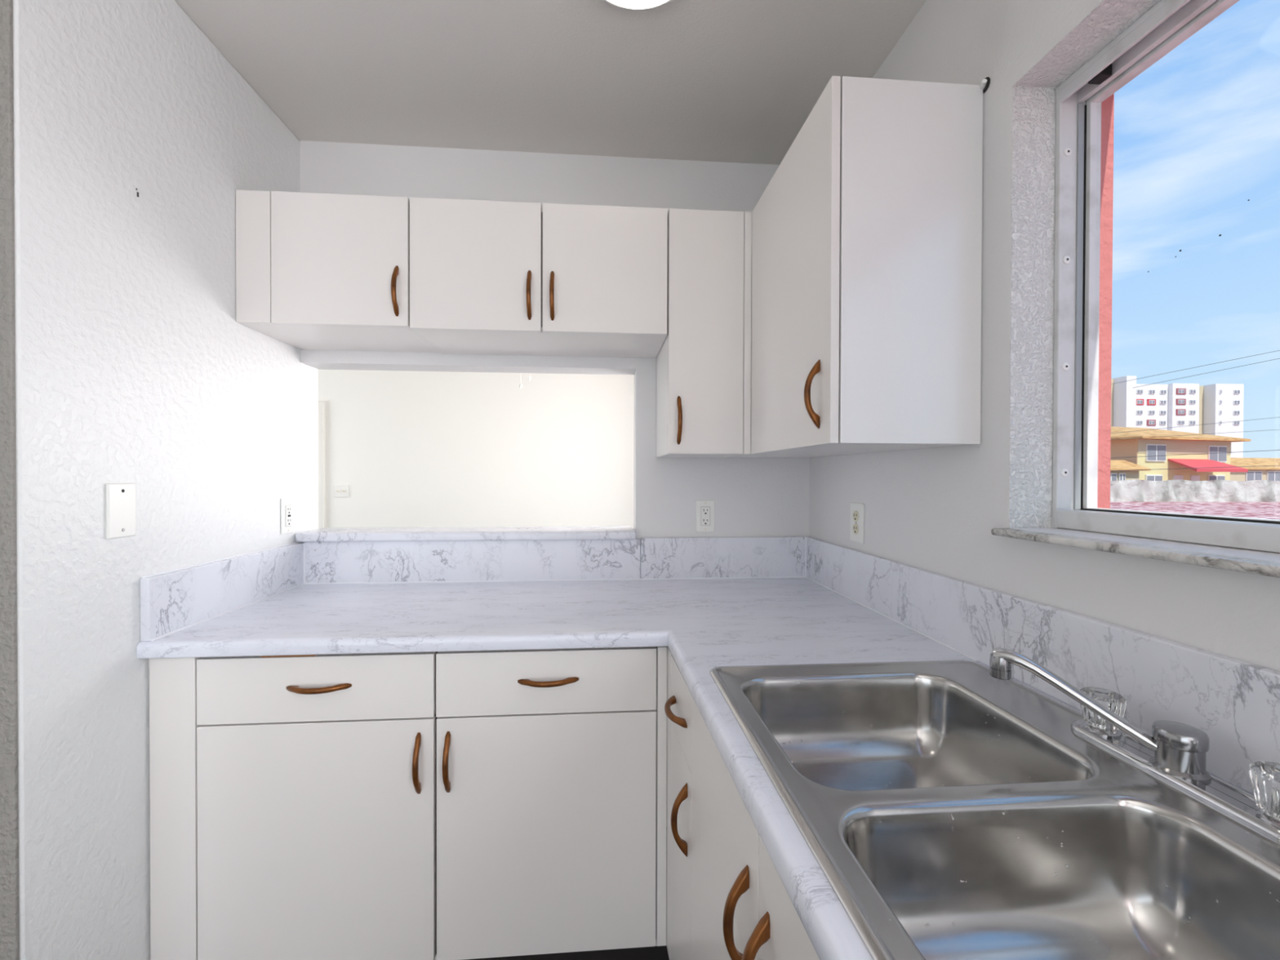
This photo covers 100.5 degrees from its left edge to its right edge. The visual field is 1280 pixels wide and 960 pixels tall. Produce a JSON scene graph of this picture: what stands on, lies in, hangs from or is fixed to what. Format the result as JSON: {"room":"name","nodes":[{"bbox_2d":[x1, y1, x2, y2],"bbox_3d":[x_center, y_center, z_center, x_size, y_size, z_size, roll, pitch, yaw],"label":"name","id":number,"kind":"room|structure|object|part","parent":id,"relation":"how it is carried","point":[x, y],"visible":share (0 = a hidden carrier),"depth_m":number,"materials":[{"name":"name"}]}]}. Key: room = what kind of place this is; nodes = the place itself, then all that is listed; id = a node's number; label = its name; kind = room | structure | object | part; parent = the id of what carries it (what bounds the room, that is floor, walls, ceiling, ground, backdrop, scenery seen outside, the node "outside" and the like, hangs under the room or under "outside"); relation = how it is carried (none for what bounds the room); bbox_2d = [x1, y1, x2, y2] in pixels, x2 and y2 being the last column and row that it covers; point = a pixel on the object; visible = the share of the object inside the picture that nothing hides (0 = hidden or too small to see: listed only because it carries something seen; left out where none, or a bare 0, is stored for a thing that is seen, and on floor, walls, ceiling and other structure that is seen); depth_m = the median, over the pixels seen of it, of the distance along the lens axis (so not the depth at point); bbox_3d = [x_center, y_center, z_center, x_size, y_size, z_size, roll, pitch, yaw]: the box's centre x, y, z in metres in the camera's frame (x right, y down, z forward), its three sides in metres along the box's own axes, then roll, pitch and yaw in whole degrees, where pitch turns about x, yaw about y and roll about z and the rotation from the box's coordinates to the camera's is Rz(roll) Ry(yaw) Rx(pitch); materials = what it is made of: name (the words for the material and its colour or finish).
{"room":"kitchen","nodes":[
{"label":"kitchen","id":0,"kind":"room"},
{"bbox_2d":[13,0,318,959],"bbox_3d":[-1.206,0.054,1.447,0.131,2.440,1.022,0,0,-5],"label":"wall","id":1,"kind":"structure","parent":0,"point":[135,137],"depth_m":1.14,"materials":[{"name":"white paint"}]},
{"bbox_2d":[0,0,19,959],"bbox_3d":[-1.166,0.058,0.933,0.128,2.440,0.008,0,0,-5],"label":"trim","id":2,"kind":"structure","parent":1,"relation":"attached to","point":[9,787],"depth_m":0.94,"materials":[{"name":"grey paint"}]},
{"bbox_2d":[106,483,136,539],"bbox_3d":[-1.114,0.065,1.144,0.007,0.117,0.069,0,0,-5],"label":"blank plate","id":3,"kind":"object","parent":1,"relation":"attached to","point":[121,498],"visible":1,"depth_m":1.14,"materials":[{"name":"white plastic"}]},
{"bbox_2d":[140,542,303,641],"bbox_3d":[-1.136,0.289,1.509,0.020,0.142,0.635,0,0,-5],"label":"backsplash","id":4,"kind":"structure","parent":1,"relation":"attached to","point":[170,602],"depth_m":1.39,"materials":[{"name":"stone"}]},
{"bbox_2d":[280,497,293,534],"bbox_3d":[-1.163,0.118,1.758,0.010,0.117,0.070,0,0,-5],"label":"power outlet","id":5,"kind":"object","parent":1,"relation":"attached to","point":[286,504],"visible":1,"depth_m":1.75,"materials":[{"name":"white plastic"}]},
{"bbox_2d":[317,368,634,527],"bbox_3d":[-2.038,0.025,4.711,5.300,2.440,0.120,0,0,-5],"label":"wall","id":6,"kind":"structure","parent":0,"point":[411,448],"depth_m":4.70,"materials":[{"name":"white paint"}]},
{"bbox_2d":[317,400,325,528],"bbox_3d":[-3.195,0.282,4.543,0.967,1.922,0.032,0,0,-5],"label":"door","id":7,"kind":"structure","parent":6,"relation":"in","point":[321,405],"depth_m":4.57,"materials":[{"name":"white"}]},
{"bbox_2d":[333,484,348,497],"bbox_3d":[-2.582,0.095,4.596,0.120,0.108,0.022,0,0,-5],"label":"light switch","id":8,"kind":"object","parent":6,"relation":"attached to","point":[340,491],"visible":1,"depth_m":4.60,"materials":[{"name":"white plastic"}]},
{"bbox_2d":[174,0,926,164],"bbox_3d":[-1.734,-1.224,1.003,5.300,0.120,7.700,0,0,-5],"label":"ceiling","id":9,"kind":"structure","parent":0,"point":[724,81],"depth_m":1.49,"materials":[{"name":"white paint"}]},
{"bbox_2d":[519,373,531,388],"bbox_3d":[-0.837,-0.932,3.963,1.130,0.508,1.115,0,0,-5],"label":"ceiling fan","id":10,"kind":"object","parent":9,"relation":"hanging from","point":[529,376],"visible":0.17,"depth_m":3.93,"materials":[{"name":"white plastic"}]},
{"bbox_2d":[602,0,674,10],"bbox_3d":[-0.005,-1.124,1.139,0.314,0.072,0.314,0,0,-5],"label":"ceiling lamp","id":11,"kind":"object","parent":9,"relation":"attached to","point":[638,5],"visible":1,"depth_m":1.24,"materials":[{"name":"white glass"}]},
{"bbox_2d":[299,140,809,728],"bbox_3d":[-0.275,0.052,1.975,1.813,2.440,0.119,0,0,-5],"label":"wall","id":12,"kind":"structure","parent":0,"point":[753,496],"depth_m":1.93,"materials":[{"name":"white paint"}]},
{"bbox_2d":[235,190,440,352],"bbox_3d":[-0.920,-0.636,1.674,0.473,0.374,0.364,0,0,-5],"label":"upper cabinet","id":13,"kind":"object","parent":12,"relation":"attached to","point":[314,270],"visible":0.87,"depth_m":1.53,"materials":[{"name":"white wood"}]},
{"bbox_3d":[-1.099,-0.634,1.519,0.092,0.373,0.019,0,0,-5],"label":"filler panel","id":14,"kind":"part","parent":13,"relation":"part of","materials":[{"name":"white wood"}]},
{"bbox_3d":[-0.863,-0.634,1.538,0.377,0.374,0.019,0,0,-5],"label":"door","id":15,"kind":"part","parent":13,"relation":"part of","materials":[{"name":"white wood"}]},
{"bbox_3d":[-0.703,-0.547,1.526,0.013,0.146,0.033,0,0,-5],"label":"handle","id":16,"kind":"part","parent":13,"relation":"part of","materials":[{"name":"brown metal"}]},
{"bbox_2d":[294,525,636,542],"bbox_3d":[-0.599,0.195,1.945,1.162,0.032,0.199,0,0,-5],"label":"ledge","id":17,"kind":"object","parent":12,"relation":"on","point":[601,532],"visible":1,"depth_m":1.87,"materials":[{"name":"stone"}]},
{"bbox_2d":[304,538,640,582],"bbox_3d":[-0.576,0.285,1.883,1.158,0.146,0.018,0,0,-5],"label":"backsplash","id":18,"kind":"structure","parent":12,"relation":"attached to","point":[583,559],"depth_m":1.87,"materials":[{"name":"stone"}]},
{"bbox_2d":[409,196,667,357],"bbox_3d":[-0.304,-0.632,1.724,0.756,0.379,0.364,0,0,-5],"label":"upper cabinet","id":19,"kind":"object","parent":12,"relation":"attached to","point":[500,277],"visible":1,"depth_m":1.58,"materials":[{"name":"white wood"}]},
{"bbox_3d":[-0.482,-0.631,1.569,0.377,0.379,0.019,0,0,-5],"label":"door","id":20,"kind":"part","parent":19,"relation":"part of","materials":[{"name":"white wood"}]},
{"bbox_3d":[-0.325,-0.546,1.557,0.013,0.146,0.033,0,0,-5],"label":"handle","id":21,"kind":"part","parent":19,"relation":"part of","materials":[{"name":"brown metal"}]},
{"bbox_3d":[-0.293,-0.632,1.600,0.032,0.364,0.009,0,0,-5],"label":"frame","id":22,"kind":"part","parent":19,"relation":"part of","materials":[{"name":"white wood"}]},
{"bbox_3d":[-0.258,-0.546,1.562,0.013,0.146,0.033,0,0,-5],"label":"handle","id":23,"kind":"part","parent":19,"relation":"part of","materials":[{"name":"brown metal"}]},
{"bbox_3d":[-0.104,-0.630,1.600,0.373,0.379,0.019,0,0,-5],"label":"door","id":24,"kind":"part","parent":19,"relation":"part of","materials":[{"name":"white wood"}]},
{"bbox_2d":[656,208,751,457],"bbox_3d":[0.202,-0.450,1.766,0.255,0.740,0.364,0,0,-5],"label":"upper cabinet","id":25,"kind":"object","parent":12,"relation":"attached to","point":[704,358],"visible":0.95,"depth_m":1.62,"materials":[{"name":"white wood"}]},
{"bbox_3d":[0.119,-0.181,1.596,0.013,0.146,0.033,0,0,-5],"label":"handle","id":26,"kind":"part","parent":25,"relation":"part of","materials":[{"name":"brown wood"}]},
{"bbox_3d":[0.329,-0.449,1.637,0.022,0.740,0.019,0,0,-5],"label":"filler panel","id":27,"kind":"part","parent":25,"relation":"part of","materials":[{"name":"white wood"}]},
{"bbox_2d":[695,500,715,532],"bbox_3d":[0.240,0.133,1.954,0.070,0.117,0.009,0,0,-5],"label":"power outlet","id":28,"kind":"object","parent":12,"relation":"attached to","point":[704,509],"visible":1,"depth_m":1.95,"materials":[{"name":"white plastic"}]},
{"bbox_2d":[640,536,805,578],"bbox_3d":[0.308,0.285,1.954,0.612,0.150,0.020,0,0,-5],"label":"backsplash","id":29,"kind":"structure","parent":12,"relation":"attached to","point":[661,557],"depth_m":1.94,"materials":[{"name":"stone"}]},
{"bbox_2d":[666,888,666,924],"bbox_3d":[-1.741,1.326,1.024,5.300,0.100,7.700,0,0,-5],"label":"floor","id":30,"kind":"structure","parent":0,"point":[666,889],"depth_m":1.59,"materials":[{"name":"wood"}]},
{"bbox_2d":[149,646,669,959],"bbox_3d":[-0.518,0.837,1.564,1.257,0.876,0.663,0,0,-5],"label":"base cabinet","id":31,"kind":"object","parent":30,"relation":"on","point":[509,804],"visible":0.98,"depth_m":1.26,"materials":[{"name":"white wood"}]},
{"bbox_3d":[-1.071,0.776,1.228,0.098,0.744,0.019,0,0,-5],"label":"filler panel","id":32,"kind":"part","parent":31,"relation":"part of","materials":[{"name":"white wood"}]},
{"bbox_3d":[-0.755,0.488,1.252,0.529,0.152,0.019,0,0,-5],"label":"drawer","id":33,"kind":"part","parent":31,"relation":"part of","materials":[{"name":"white wood"}]},
{"bbox_3d":[-0.756,0.858,1.255,0.529,0.581,0.019,0,0,-5],"label":"door","id":34,"kind":"part","parent":31,"relation":"part of","materials":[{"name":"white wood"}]},
{"bbox_3d":[-0.748,0.482,1.226,0.146,0.013,0.033,-1,1,-5],"label":"handle","id":35,"kind":"part","parent":31,"relation":"part of","materials":[{"name":"brown metal"}]},
{"bbox_3d":[-0.523,0.671,1.246,0.013,0.146,0.033,0,0,-5],"label":"handle","id":36,"kind":"part","parent":31,"relation":"part of","materials":[{"name":"brown wood"}]},
{"bbox_3d":[-0.455,0.672,1.252,0.013,0.146,0.033,0,0,-5],"label":"handle","id":37,"kind":"part","parent":31,"relation":"part of","materials":[{"name":"brown wood"}]},
{"bbox_3d":[-0.223,0.489,1.295,0.527,0.152,0.019,0,0,-5],"label":"drawer","id":38,"kind":"part","parent":31,"relation":"part of","materials":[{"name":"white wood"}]},
{"bbox_3d":[-0.223,0.859,1.298,0.526,0.581,0.019,0,0,-5],"label":"door","id":39,"kind":"part","parent":31,"relation":"part of","materials":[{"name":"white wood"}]},
{"bbox_3d":[-0.220,0.483,1.269,0.146,0.013,0.033,-1,1,-5],"label":"handle","id":40,"kind":"part","parent":31,"relation":"part of","materials":[{"name":"brown metal"}]},
{"bbox_3d":[0.053,0.780,1.320,0.024,0.740,0.019,0,0,-5],"label":"filler panel","id":41,"kind":"part","parent":31,"relation":"part of","materials":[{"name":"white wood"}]},
{"bbox_2d":[136,536,1279,959],"bbox_3d":[-0.169,0.313,0.656,1.812,0.188,2.530,0,0,-5],"label":"countertop","id":42,"kind":"structure","parent":31,"relation":"on","point":[714,602],"depth_m":1.28,"materials":[{"name":"stone"}]},
{"bbox_2d":[709,660,1279,959],"bbox_3d":[0.436,0.439,0.641,0.548,0.147,0.839,0,0,-5],"label":"sink","id":43,"kind":"object","parent":42,"relation":"in","point":[952,810],"visible":0.99,"depth_m":0.61,"materials":[{"name":"silver metal"}]},
{"bbox_2d":[989,648,1279,844],"bbox_3d":[0.611,0.309,0.660,0.167,0.120,0.288,0,0,-5],"label":"faucet","id":44,"kind":"object","parent":43,"relation":"on","point":[1175,753],"visible":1,"depth_m":0.65,"materials":[{"name":"silver metal"}]},
{"bbox_3d":[0.594,0.297,0.728,0.186,0.098,0.024,1,1,42],"label":"spout","id":45,"kind":"part","parent":44,"relation":"part of","materials":[{"name":"silver metal"}]},
{"bbox_3d":[0.660,0.340,0.761,0.042,0.038,0.042,0,0,-5],"label":"handle stem","id":46,"kind":"part","parent":44,"relation":"part of","materials":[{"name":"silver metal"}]},
{"bbox_3d":[0.660,0.326,0.761,0.052,0.047,0.052,0,0,-5],"label":"knob","id":47,"kind":"part","parent":44,"relation":"part of","materials":[{"name":"clear plastic"}]},
{"bbox_3d":[0.667,0.363,0.659,0.054,0.012,0.276,0,0,-5],"label":"plate","id":48,"kind":"part","parent":44,"relation":"part of","materials":[{"name":"silver metal"}]},
{"bbox_3d":[0.676,0.328,0.557,0.052,0.047,0.052,0,0,-5],"label":"knob","id":49,"kind":"part","parent":44,"relation":"part of","materials":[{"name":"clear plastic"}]},
{"bbox_3d":[0.676,0.342,0.557,0.042,0.038,0.042,0,0,-5],"label":"handle stem","id":50,"kind":"part","parent":44,"relation":"part of","materials":[{"name":"silver metal"}]},
{"bbox_2d":[664,647,692,959],"bbox_3d":[0.348,0.844,1.193,0.597,0.872,0.287,0,0,-5],"label":"base cabinet","id":51,"kind":"object","parent":30,"relation":"on","point":[678,705],"visible":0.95,"depth_m":1.13,"materials":[{"name":"white wood"}]},
{"bbox_3d":[0.079,0.781,1.289,0.020,0.740,0.048,0,0,-5],"label":"filler panel","id":52,"kind":"part","parent":51,"relation":"part of","materials":[{"name":"white wood"}]},
{"bbox_3d":[0.070,0.495,1.140,0.033,0.013,0.146,0,0,-7],"label":"handle","id":53,"kind":"part","parent":51,"relation":"part of","materials":[{"name":"brown wood"}]},
{"bbox_3d":[0.078,0.682,1.067,0.033,0.146,0.013,0,0,-7],"label":"handle","id":54,"kind":"part","parent":51,"relation":"part of","materials":[{"name":"brown wood"}]},
{"bbox_3d":[0.095,0.860,1.148,0.019,0.584,0.234,0,0,-7],"label":"door","id":55,"kind":"part","parent":51,"relation":"part of","materials":[{"name":"white wood"}]},
{"bbox_3d":[0.096,0.491,1.144,0.019,0.151,0.233,0,0,-7],"label":"drawer","id":56,"kind":"part","parent":51,"relation":"part of","materials":[{"name":"white wood"}]},
{"bbox_2d":[691,697,819,959],"bbox_3d":[0.410,0.849,0.677,0.607,0.872,0.787,0,0,-5],"label":"base cabinet","id":57,"kind":"object","parent":30,"relation":"on","point":[742,908],"visible":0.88,"depth_m":0.76,"materials":[{"name":"white wood"}]},
{"bbox_3d":[0.130,0.786,0.840,0.019,0.737,0.382,0,0,-7],"label":"door","id":58,"kind":"part","parent":57,"relation":"part of","materials":[{"name":"white wood"}]},
{"bbox_3d":[0.123,0.569,0.682,0.033,0.146,0.013,0,0,-7],"label":"handle","id":59,"kind":"part","parent":57,"relation":"part of","materials":[{"name":"brown wood"}]},
{"bbox_3d":[0.131,0.569,0.608,0.033,0.146,0.013,0,0,-7],"label":"handle","id":60,"kind":"part","parent":57,"relation":"part of","materials":[{"name":"brown wood"}]},
{"bbox_3d":[0.174,0.790,0.456,0.019,0.737,0.386,0,0,-7],"label":"door","id":61,"kind":"part","parent":57,"relation":"part of","materials":[{"name":"white wood"}]},
{"bbox_2d":[808,0,1279,671],"bbox_3d":[0.765,0.061,1.216,0.138,2.440,7.700,0,0,-5],"label":"wall","id":62,"kind":"structure","parent":0,"point":[934,509],"depth_m":1.03,"materials":[{"name":"white paint"}]},
{"bbox_2d":[849,502,864,543],"bbox_3d":[0.659,0.130,1.619,0.009,0.120,0.080,0,0,-5],"label":"power outlet","id":63,"kind":"object","parent":62,"relation":"attached to","point":[857,509],"visible":1,"depth_m":1.61,"materials":[{"name":"white plastic"}]},
{"bbox_2d":[853,511,858,521],"bbox_3d":[0.656,0.110,1.618,0.003,0.033,0.033,0,0,-5],"label":"socket","id":64,"kind":"object","parent":63,"relation":"attached to","point":[855,513],"depth_m":1.61,"materials":[{"name":"beige plastic"}]},
{"bbox_2d":[853,523,858,534],"bbox_3d":[0.656,0.149,1.619,0.003,0.033,0.033,0,0,-5],"label":"socket","id":65,"kind":"object","parent":63,"relation":"attached to","point":[855,526],"depth_m":1.61,"materials":[{"name":"beige plastic"}]},
{"bbox_2d":[733,75,982,457],"bbox_3d":[0.493,-0.448,1.526,0.353,0.740,0.889,0,0,-5],"label":"upper cabinet","id":66,"kind":"object","parent":62,"relation":"attached to","point":[867,232],"visible":0.96,"depth_m":1.09,"materials":[{"name":"white wood"}]},
{"bbox_3d":[0.372,-0.447,1.351,0.018,0.740,0.554,0,0,-5],"label":"door","id":67,"kind":"part","parent":66,"relation":"part of","materials":[{"name":"white wood"}]},
{"bbox_3d":[0.364,-0.182,1.129,0.033,0.146,0.013,0,0,-5],"label":"handle","id":68,"kind":"part","parent":66,"relation":"part of","materials":[{"name":"brown metal"}]},
{"bbox_3d":[0.555,-0.443,1.093,0.300,0.738,0.016,0,0,-5],"label":"panel","id":69,"kind":"part","parent":66,"relation":"part of","materials":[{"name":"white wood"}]},
{"bbox_2d":[979,76,990,93],"bbox_3d":[0.699,-0.808,1.099,0.026,0.030,0.049,0,1,-27],"label":"curtain bracket","id":70,"kind":"object","parent":62,"relation":"attached to","point":[985,82],"visible":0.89,"depth_m":1.08,"materials":[{"name":"silver"}]},
{"bbox_2d":[804,536,1279,794],"bbox_3d":[0.725,0.296,0.729,0.020,0.150,2.530,0,0,-5],"label":"backsplash","id":71,"kind":"structure","parent":62,"relation":"attached to","point":[1236,702],"depth_m":0.84,"materials":[{"name":"stone"}]},
{"bbox_2d":[991,528,1279,577],"bbox_3d":[0.795,0.105,0.463,0.140,0.014,1.153,0,0,-5],"label":"window sill","id":72,"kind":"structure","parent":62,"relation":"attached to","point":[1266,568],"depth_m":0.73,"materials":[{"name":"stone"}]},
{"bbox_2d":[1052,0,1279,552],"bbox_3d":[0.882,-0.326,0.478,0.075,0.848,1.114,0,0,-5],"label":"window","id":73,"kind":"structure","parent":62,"relation":"in","point":[1168,24],"depth_m":1.01,"materials":[{"name":"white metal"}]},
{"bbox_3d":[0.867,0.079,0.480,0.046,0.034,1.091,0,0,-5],"label":"frame sill","id":74,"kind":"part","parent":73,"relation":"part of","materials":[{"name":"white metal"}]},
{"bbox_2d":[1097,93,1114,508],"bbox_3d":[0.870,0.211,1.226,0.073,3.340,7.700,0,0,-5],"label":"wall","id":75,"kind":"structure","parent":0,"point":[1108,104],"depth_m":1.04,"materials":[{"name":"red paint"}]},
{"label":"outside","id":76,"kind":"structure","parent":0,"visible":0},
{"bbox_2d":[1110,502,1279,519],"bbox_3d":[122.034,1.396,110.241,258.900,0.200,320.000,0,0,-5],"label":"ground","id":77,"kind":"structure","parent":76,"point":[1269,510],"depth_m":32.36,"materials":[{"name":"grey concrete"}]},
{"bbox_2d":[1110,460,1151,480],"bbox_3d":[36.797,-0.027,44.180,8.382,3.294,4.000,0,0,-11],"label":"house","id":78,"kind":"structure","parent":77,"relation":"on","point":[1131,473],"depth_m":43.09,"materials":[{"name":"beige"}]},
{"bbox_3d":[38.109,0.066,42.774,0.415,1.050,0.040,0,0,-11],"label":"pane","id":79,"kind":"part","parent":78,"relation":"part of","materials":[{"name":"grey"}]},
{"bbox_2d":[1111,375,1244,457],"bbox_3d":[149.560,-14.119,156.775,41.453,30.204,16.523,0,0,-5],"label":"apartment tower","id":80,"kind":"structure","parent":77,"relation":"on","point":[1160,406],"depth_m":150.19,"materials":[{"name":"white"}]},
{"bbox_3d":[144.455,-16.181,150.402,2.557,1.700,0.220,0,0,-3],"label":"red panel","id":81,"kind":"part","parent":80,"relation":"part of","materials":[{"name":"red"}]},
{"bbox_3d":[144.470,-21.998,150.354,2.557,1.700,0.220,0,0,-3],"label":"red panel","id":82,"kind":"part","parent":80,"relation":"part of","materials":[{"name":"red"}]},
{"bbox_3d":[151.996,-19.064,149.605,2.798,1.700,0.220,0,0,-3],"label":"red panel","id":83,"kind":"part","parent":80,"relation":"part of","materials":[{"name":"red"}]},
{"bbox_3d":[152.003,-21.972,149.581,2.798,1.700,0.220,0,0,-3],"label":"red panel","id":84,"kind":"part","parent":80,"relation":"part of","materials":[{"name":"red"}]},
{"bbox_3d":[152.011,-24.881,149.557,2.798,1.700,0.220,0,0,-3],"label":"red panel","id":85,"kind":"part","parent":80,"relation":"part of","materials":[{"name":"red"}]},
{"bbox_2d":[1110,426,1250,480],"bbox_3d":[46.632,-1.720,50.324,13.370,6.629,11.900,0,0,-15],"label":"house","id":86,"kind":"structure","parent":77,"relation":"on","point":[1162,446],"depth_m":46.11,"materials":[{"name":"beige paint"}]},
{"bbox_3d":[43.427,0.223,45.255,0.790,1.150,0.040,0,0,-15],"label":"pane","id":87,"kind":"part","parent":86,"relation":"part of","materials":[{"name":"grey glass"}]},
{"bbox_3d":[43.530,-2.326,45.260,0.990,1.250,0.040,0,0,-15],"label":"pane","id":88,"kind":"part","parent":86,"relation":"part of","materials":[{"name":"grey"}]},
{"bbox_3d":[44.344,0.224,45.502,0.790,1.150,0.040,0,0,-15],"label":"pane","id":89,"kind":"part","parent":86,"relation":"part of","materials":[{"name":"grey glass"}]},
{"bbox_3d":[44.640,-2.325,45.559,0.990,1.250,0.040,0,0,-15],"label":"pane","id":90,"kind":"part","parent":86,"relation":"part of","materials":[{"name":"grey"}]},
{"bbox_3d":[46.758,0.614,46.247,1.100,2.030,0.080,0,0,-15],"label":"door","id":91,"kind":"part","parent":86,"relation":"part of","materials":[{"name":"pink"}]},
{"bbox_3d":[48.786,0.614,46.792,1.100,2.030,0.080,0,0,-15],"label":"door","id":92,"kind":"part","parent":86,"relation":"part of","materials":[{"name":"white"}]},
{"bbox_3d":[50.882,0.226,47.258,0.890,1.150,0.040,0,0,-15],"label":"pane","id":93,"kind":"part","parent":86,"relation":"part of","materials":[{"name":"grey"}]},
{"bbox_3d":[50.937,-2.323,47.250,0.990,1.250,0.040,0,0,-15],"label":"pane","id":94,"kind":"part","parent":86,"relation":"part of","materials":[{"name":"grey glass"}]},
{"bbox_3d":[51.896,0.226,47.530,0.890,1.150,0.040,0,0,-15],"label":"pane","id":95,"kind":"part","parent":86,"relation":"part of","materials":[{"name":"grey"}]},
{"bbox_3d":[52.048,-2.323,47.548,0.990,1.250,0.040,0,0,-15],"label":"pane","id":96,"kind":"part","parent":86,"relation":"part of","materials":[{"name":"grey glass"}]},
{"bbox_2d":[1110,479,1279,502],"bbox_3d":[42.760,0.823,40.591,25.522,1.685,0.380,0,0,-2],"label":"wall","id":97,"kind":"structure","parent":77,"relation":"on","point":[1123,491],"depth_m":40.51,"materials":[{"name":"white concrete"}]},
{"bbox_2d":[1230,457,1279,480],"bbox_3d":[73.080,-0.618,65.979,16.137,4.304,7.855,0,0,-5],"label":"house","id":98,"kind":"structure","parent":77,"relation":"on","point":[1263,472],"depth_m":63.07,"materials":[{"name":"beige paint"}]},
{"bbox_3d":[71.880,-0.421,62.658,0.940,1.050,0.040,0,0,-8],"label":"pane","id":99,"kind":"part","parent":98,"relation":"part of","materials":[{"name":"grey glass"}]},
{"bbox_3d":[72.970,-0.419,62.807,0.940,1.050,0.040,0,0,-8],"label":"pane","id":100,"kind":"part","parent":98,"relation":"part of","materials":[{"name":"grey glass"}]},
{"bbox_3d":[74.802,-0.417,63.057,0.840,1.050,0.040,0,0,-8],"label":"pane","id":101,"kind":"part","parent":98,"relation":"part of","materials":[{"name":"grey glass"}]},
{"bbox_3d":[75.793,-0.415,63.192,0.840,1.050,0.040,0,0,-8],"label":"pane","id":102,"kind":"part","parent":98,"relation":"part of","materials":[{"name":"grey glass"}]},
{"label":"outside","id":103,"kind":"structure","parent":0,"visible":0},
{"bbox_2d":[1111,350,1279,384],"bbox_3d":[37.535,-7.597,30.000,22.100,4.500,0.026,0,0,0],"label":"overhead cable","id":104,"kind":"object","parent":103,"point":[1277,350],"visible":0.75,"depth_m":29.99,"materials":[{"name":"grey plastic"}]},
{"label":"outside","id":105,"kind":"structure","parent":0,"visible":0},
{"bbox_2d":[1133,358,1279,387],"bbox_3d":[37.338,-7.107,30.000,19.114,3.895,0.026,0,0,0],"label":"overhead cable","id":106,"kind":"object","parent":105,"point":[1277,358],"visible":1,"depth_m":29.99,"materials":[{"name":"grey plastic"}]},
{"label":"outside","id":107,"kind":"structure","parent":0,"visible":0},
{"bbox_2d":[1112,417,1278,433],"bbox_3d":[38.739,-3.806,34.000,22.688,2.256,0.026,0,0,0],"label":"overhead cable","id":108,"kind":"object","parent":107,"point":[1274,417],"visible":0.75,"depth_m":33.99,"materials":[{"name":"grey plastic"}]},
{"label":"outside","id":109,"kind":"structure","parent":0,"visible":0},
{"bbox_2d":[1111,429,1279,439],"bbox_3d":[41.396,-3.295,36.000,20.020,1.275,0.026,0,0,0],"label":"overhead cable","id":110,"kind":"object","parent":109,"point":[1274,429],"visible":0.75,"depth_m":35.99,"materials":[{"name":"grey plastic"}]},
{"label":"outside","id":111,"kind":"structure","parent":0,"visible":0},
{"bbox_2d":[1115,449,1279,457],"bbox_3d":[32.761,-1.533,30.000,35.035,1.787,0.032,0,0,0],"label":"overhead cable","id":112,"kind":"object","parent":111,"point":[1270,450],"visible":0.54,"depth_m":29.99,"materials":[{"name":"grey plastic"}]},
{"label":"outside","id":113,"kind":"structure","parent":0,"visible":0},
{"bbox_2d":[1110,465,1279,471],"bbox_3d":[32.761,-0.709,30.000,35.036,1.203,0.032,0,0,0],"label":"overhead cable","id":114,"kind":"object","parent":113,"point":[1268,465],"visible":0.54,"depth_m":29.99,"materials":[{"name":"grey plastic"}]}
]}

